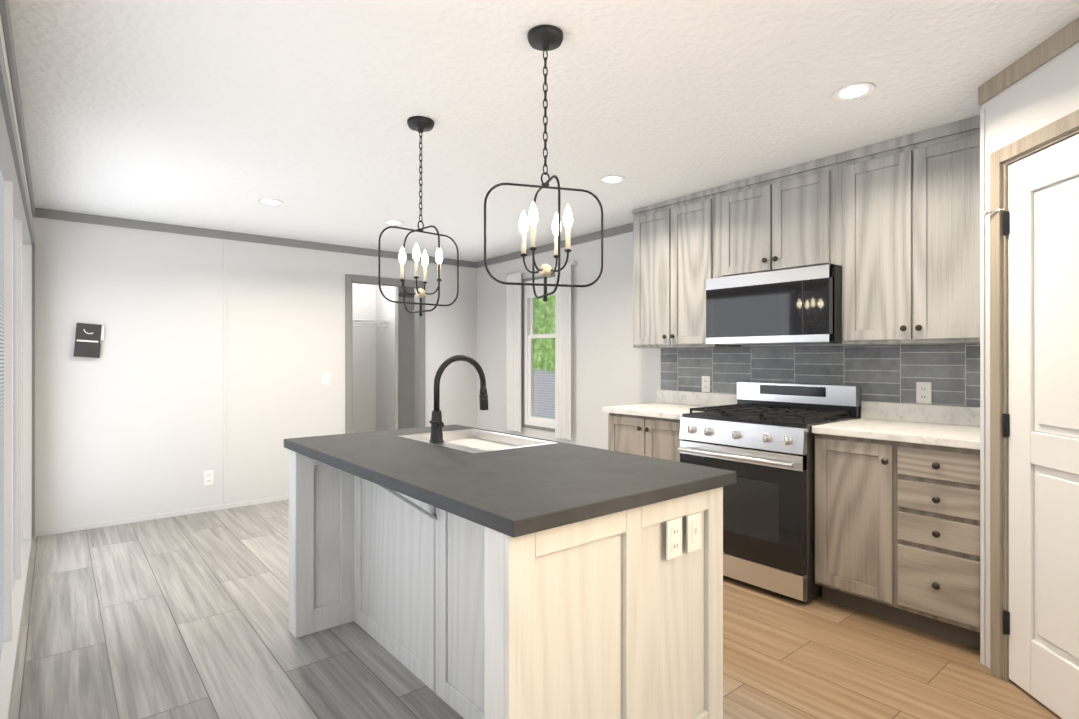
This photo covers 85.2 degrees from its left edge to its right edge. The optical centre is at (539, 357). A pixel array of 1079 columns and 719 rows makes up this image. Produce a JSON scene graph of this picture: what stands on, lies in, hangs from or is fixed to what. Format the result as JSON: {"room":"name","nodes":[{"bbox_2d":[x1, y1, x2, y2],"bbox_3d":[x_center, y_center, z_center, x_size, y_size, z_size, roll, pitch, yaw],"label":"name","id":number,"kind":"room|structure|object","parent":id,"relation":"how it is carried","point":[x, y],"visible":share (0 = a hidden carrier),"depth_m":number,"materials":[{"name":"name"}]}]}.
{"room":"kitchen","nodes":[
{"label":"kitchen","id":0,"kind":"room"},
{"bbox_2d":[8,500,1061,718],"bbox_3d":[-0.397,1.292,3.210,3.930,0.050,9.000,0,0,-40],"label":"floor","id":1,"kind":"structure","parent":0,"point":[182,617],"depth_m":2.52,"materials":[{"name":"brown wood"}]},
{"bbox_2d":[289,451,722,718],"bbox_3d":[-0.271,0.844,2.339,0.893,0.844,1.724,0,0,-40],"label":"kitchen island","id":2,"kind":"object","parent":1,"relation":"on","point":[465,572],"depth_m":1.87,"materials":[{"name":"white wood"}]},
{"bbox_2d":[284,424,736,538],"bbox_3d":[-0.269,0.401,2.348,0.930,0.040,1.786,0,0,-40],"label":"island countertop","id":3,"kind":"structure","parent":2,"relation":"on","point":[517,492],"depth_m":1.89,"materials":[{"name":"grey stone"}]},
{"bbox_2d":[424,355,488,442],"bbox_3d":[-0.368,0.184,2.676,0.349,0.391,0.107,0,0,-40],"label":"faucet","id":4,"kind":"object","parent":3,"relation":"on","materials":[{"name":"black metal"}]},
{"bbox_2d":[404,427,555,454],"bbox_3d":[-0.302,0.482,2.719,0.440,0.204,0.671,0,0,-40],"label":"sink","id":5,"kind":"object","parent":3,"relation":"in","point":[472,439],"depth_m":2.85,"materials":[{"name":"white ceramic"}]},
{"bbox_2d":[608,414,683,461],"bbox_3d":[0.927,0.828,4.061,0.602,0.877,0.692,0,0,-40],"label":"base cabinet","id":6,"kind":"object","parent":1,"relation":"on","point":[649,437],"depth_m":3.87,"materials":[{"name":"brown wood"}]},
{"bbox_2d":[602,402,710,421],"bbox_3d":[0.910,0.370,4.068,0.618,0.037,0.721,0,0,-40],"label":"countertop","id":7,"kind":"structure","parent":6,"relation":"on","point":[659,409],"depth_m":3.97,"materials":[{"name":"white stone"}]},
{"bbox_2d":[678,382,860,601],"bbox_3d":[1.328,0.717,3.447,0.737,1.100,0.762,0,0,-40],"label":"range","id":8,"kind":"object","parent":1,"relation":"on","point":[759,438],"visible":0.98,"depth_m":3.17,"materials":[{"name":"silver metal"}]},
{"bbox_2d":[815,434,873,615],"bbox_3d":[1.755,0.828,3.055,0.602,0.877,0.382,0,0,-40],"label":"base cabinet","id":9,"kind":"object","parent":1,"relation":"on","point":[844,467],"depth_m":2.90,"materials":[{"name":"brown wood"}]},
{"bbox_2d":[874,442,979,648],"bbox_3d":[1.962,0.827,2.804,0.602,0.877,0.407,0,0,-40],"label":"base cabinet","id":10,"kind":"object","parent":1,"relation":"on","point":[897,512],"depth_m":2.62,"materials":[{"name":"brown wood"}]},
{"bbox_2d":[812,418,979,449],"bbox_3d":[1.857,0.370,2.920,0.618,0.037,0.719,0,0,-40],"label":"countertop","id":11,"kind":"structure","parent":10,"relation":"on","point":[880,429],"depth_m":2.81,"materials":[{"name":"white stone"}]},
{"bbox_2d":[0,14,1078,718],"bbox_3d":[-0.397,0.032,3.211,3.930,2.470,9.000,0,0,-40],"label":"wall","id":12,"kind":"structure","parent":0,"point":[130,422],"depth_m":4.80,"materials":[{"name":"white paint"}]},
{"bbox_2d":[0,37,34,659],"bbox_3d":[-2.343,0.201,2.605,0.076,2.090,3.880,0,0,-40],"label":"window","id":13,"kind":"structure","parent":12,"relation":"in","point":[17,391],"depth_m":3.02,"materials":[{"name":"grey"}]},
{"bbox_2d":[0,0,39,217],"bbox_3d":[-1.299,-1.070,1.386,0.016,0.162,7.130,0,0,-40],"label":"crown molding","id":14,"kind":"structure","parent":12,"relation":"attached to","point":[4,5],"depth_m":2.27,"materials":[{"name":"grey wood"}]},
{"bbox_2d":[74,323,103,357],"bbox_3d":[-3.317,-0.122,4.318,0.177,0.257,0.036,0,0,-40],"label":"thermostat","id":15,"kind":"object","parent":12,"relation":"attached to","point":[89,338],"visible":1,"depth_m":4.30,"materials":[{"name":"black plastic"}]},
{"bbox_2d":[35,239,288,536],"bbox_3d":[-2.706,0.120,4.840,2.240,2.295,0.008,0,0,-40],"label":"batten","id":16,"kind":"object","parent":12,"relation":"attached to","point":[261,501],"depth_m":4.90,"materials":[{"name":"white wood"}]},
{"bbox_2d":[204,470,213,484],"bbox_3d":[-2.721,0.993,4.826,0.070,0.115,0.010,0,0,-40],"label":"outlet","id":17,"kind":"object","parent":12,"relation":"attached to","point":[208,477],"visible":1,"depth_m":4.83,"materials":[{"name":"white plastic"}]},
{"bbox_2d":[40,208,475,267],"bbox_3d":[-2.133,-1.020,5.309,3.660,0.065,0.016,0,0,-40],"label":"crown molding","id":18,"kind":"structure","parent":12,"relation":"attached to","point":[44,213],"depth_m":4.88,"materials":[{"name":"grey wood"}]},
{"bbox_2d":[322,372,329,384],"bbox_3d":[-1.978,0.198,5.434,0.070,0.115,0.017,0,0,-40],"label":"light switch","id":19,"kind":"object","parent":12,"relation":"attached to","point":[325,378],"visible":1,"depth_m":5.43,"materials":[{"name":"white plastic"}]},
{"bbox_2d":[353,319,388,346],"bbox_3d":[-2.205,-0.261,6.481,1.005,0.305,0.357,0,0,-40],"label":"closet shelf","id":20,"kind":"object","parent":12,"relation":"attached to","point":[366,321],"visible":0.31,"depth_m":6.60,"materials":[{"name":"white wood"}]},
{"bbox_2d":[345,274,424,433],"bbox_3d":[-1.544,0.241,5.859,0.840,2.055,0.114,0,0,-40],"label":"door frame","id":21,"kind":"structure","parent":12,"relation":"attached to","point":[419,321],"depth_m":5.86,"materials":[{"name":"grey wood"}]},
{"bbox_2d":[398,293,413,428],"bbox_3d":[-1.636,0.244,7.119,0.590,2.050,0.090,0,0,-40],"label":"hall door","id":22,"kind":"structure","parent":12,"relation":"in","point":[405,369],"depth_m":7.14,"materials":[{"name":"white"}]},
{"bbox_2d":[522,274,554,431],"bbox_3d":[0.067,-0.042,5.628,0.089,1.476,0.656,0,0,-40],"label":"kitchen window","id":23,"kind":"structure","parent":12,"relation":"in","point":[529,335],"depth_m":5.80,"materials":[{"name":"white"}]},
{"bbox_2d":[504,261,577,439],"bbox_3d":[-0.012,-0.057,5.621,0.068,1.590,1.030,0,0,-40],"label":"sheer curtains","id":24,"kind":"object","parent":12,"relation":"hanging from","point":[562,362],"visible":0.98,"depth_m":5.38,"materials":[{"name":"white fabric"}]},
{"bbox_2d":[633,196,740,347],"bbox_3d":[1.024,-0.563,4.163,0.322,0.990,0.700,0,0,-40],"label":"upper cabinet","id":25,"kind":"object","parent":12,"relation":"attached to","point":[671,242],"depth_m":4.05,"materials":[{"name":"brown wood"}]},
{"bbox_2d":[709,164,836,278],"bbox_3d":[1.500,-0.778,3.586,0.322,0.560,0.795,0,0,-40],"label":"upper cabinet","id":26,"kind":"object","parent":12,"relation":"attached to","point":[788,222],"depth_m":3.46,"materials":[{"name":"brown wood"}]},
{"bbox_2d":[706,264,841,344],"bbox_3d":[1.466,-0.287,3.558,0.406,0.417,0.789,0,0,-40],"label":"microwave","id":27,"kind":"object","parent":26,"relation":"attached to","point":[803,305],"visible":1,"depth_m":3.37,"materials":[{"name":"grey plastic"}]},
{"bbox_2d":[658,390,979,425],"bbox_3d":[1.614,0.302,3.684,0.020,0.099,2.208,0,0,-40],"label":"backsplash","id":28,"kind":"structure","parent":12,"relation":"attached to","point":[901,412],"depth_m":3.24,"materials":[{"name":"white stone"}]},
{"bbox_2d":[661,344,979,406],"bbox_3d":[1.629,0.170,3.677,0.008,0.474,2.178,0,0,-40],"label":"tile backsplash","id":29,"kind":"structure","parent":12,"relation":"attached to","point":[896,373],"depth_m":3.45,"materials":[{"name":"grey tile"}]},
{"bbox_2d":[702,376,709,391],"bbox_3d":[1.190,0.192,4.195,0.010,0.115,0.070,0,0,-40],"label":"outlet","id":30,"kind":"object","parent":29,"relation":"attached to","point":[705,379],"depth_m":4.19,"materials":[{"name":"white plastic"}]},
{"bbox_2d":[916,382,931,403],"bbox_3d":[2.058,0.192,3.142,0.010,0.115,0.070,0,0,-40],"label":"outlet","id":31,"kind":"object","parent":29,"relation":"attached to","point":[923,392],"depth_m":3.14,"materials":[{"name":"white plastic"}]},
{"bbox_2d":[837,128,979,344],"bbox_3d":[1.976,-0.563,3.008,0.322,0.990,0.703,0,0,-40],"label":"upper cabinet","id":32,"kind":"object","parent":12,"relation":"attached to","point":[895,234],"depth_m":2.92,"materials":[{"name":"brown wood"}]},
{"bbox_2d":[476,115,979,267],"bbox_3d":[0.694,-1.052,4.571,0.317,0.130,4.750,0,0,-40],"label":"crown molding","id":33,"kind":"structure","parent":32,"relation":"attached to","point":[958,127],"depth_m":3.38,"materials":[{"name":"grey wood"}]},
{"bbox_2d":[980,109,985,665],"bbox_3d":[1.829,0.124,2.421,0.006,2.285,0.022,0,0,6],"label":"batten","id":34,"kind":"object","parent":12,"relation":"attached to","point":[982,113],"depth_m":2.42,"materials":[{"name":"white wood"}]},
{"bbox_2d":[978,17,1078,104],"bbox_3d":[1.768,-1.088,1.710,1.016,0.089,1.052,0,0,-40],"label":"crown molding","id":35,"kind":"structure","parent":12,"relation":"attached to","point":[1040,56],"depth_m":2.14,"materials":[{"name":"grey"}]},
{"bbox_2d":[984,134,1078,718],"bbox_3d":[1.796,0.252,1.989,0.095,2.003,0.752,0,0,4],"label":"pantry door","id":36,"kind":"structure","parent":12,"relation":"in","point":[1041,418],"depth_m":2.11,"materials":[{"name":"white wood"}]},
{"bbox_2d":[990,109,1078,680],"bbox_3d":[1.774,0.223,1.912,0.502,2.085,0.570,0,0,-40],"label":"door frame","id":37,"kind":"structure","parent":12,"relation":"attached to","point":[1035,141],"depth_m":2.31,"materials":[{"name":"grey"}]},
{"bbox_2d":[8,0,1078,261],"bbox_3d":[-0.397,-1.115,3.212,3.930,0.172,9.000,0,0,-40],"label":"ceiling","id":38,"kind":"structure","parent":0,"point":[218,114],"depth_m":2.51,"materials":[{"name":"white paint"}]},
{"bbox_2d":[258,199,283,205],"bbox_3d":[-1.849,-1.065,4.037,0.163,0.008,0.163,0,0,42],"label":"recessed light","id":39,"kind":"object","parent":38,"relation":"in","point":[271,202],"depth_m":4.04,"materials":[{"name":"white plastic"}]},
{"bbox_2d":[383,220,403,225],"bbox_3d":[-1.156,-1.065,4.659,0.163,0.008,0.163,0,0,44],"label":"recessed light","id":40,"kind":"object","parent":38,"relation":"in","point":[389,222],"depth_m":4.67,"materials":[{"name":"white plastic"}]},
{"bbox_2d":[378,116,458,315],"bbox_3d":[-0.551,-0.641,2.722,0.427,0.903,0.308,0,0,-40],"label":"pendant light","id":41,"kind":"object","parent":38,"relation":"hanging from","point":[420,124],"visible":1,"depth_m":2.71,"materials":[{"name":"black metal"}]},
{"bbox_2d":[484,25,602,301],"bbox_3d":[0.020,-0.648,2.013,0.394,0.916,0.284,0,0,-40],"label":"pendant light","id":42,"kind":"object","parent":38,"relation":"hanging from","point":[543,38],"visible":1,"depth_m":2.00,"materials":[{"name":"black metal"}]},
{"bbox_2d":[599,175,625,183],"bbox_3d":[0.447,-1.090,3.610,0.163,0.008,0.163,0,0,11],"label":"recessed light","id":43,"kind":"object","parent":38,"relation":"in","point":[612,179],"depth_m":3.60,"materials":[{"name":"white plastic"}]},
{"bbox_2d":[832,82,875,101],"bbox_3d":[1.317,-1.110,2.461,0.163,0.008,0.163,0,0,44],"label":"recessed light","id":44,"kind":"object","parent":38,"relation":"in","point":[853,92],"depth_m":2.46,"materials":[{"name":"white plastic"}]},
{"label":"outside","id":45,"kind":"structure","parent":0,"visible":0},
{"bbox_2d":[533,295,554,418],"bbox_3d":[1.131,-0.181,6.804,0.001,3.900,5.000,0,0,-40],"label":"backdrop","id":46,"kind":"structure","parent":45,"point":[543,400],"depth_m":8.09,"materials":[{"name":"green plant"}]}
]}

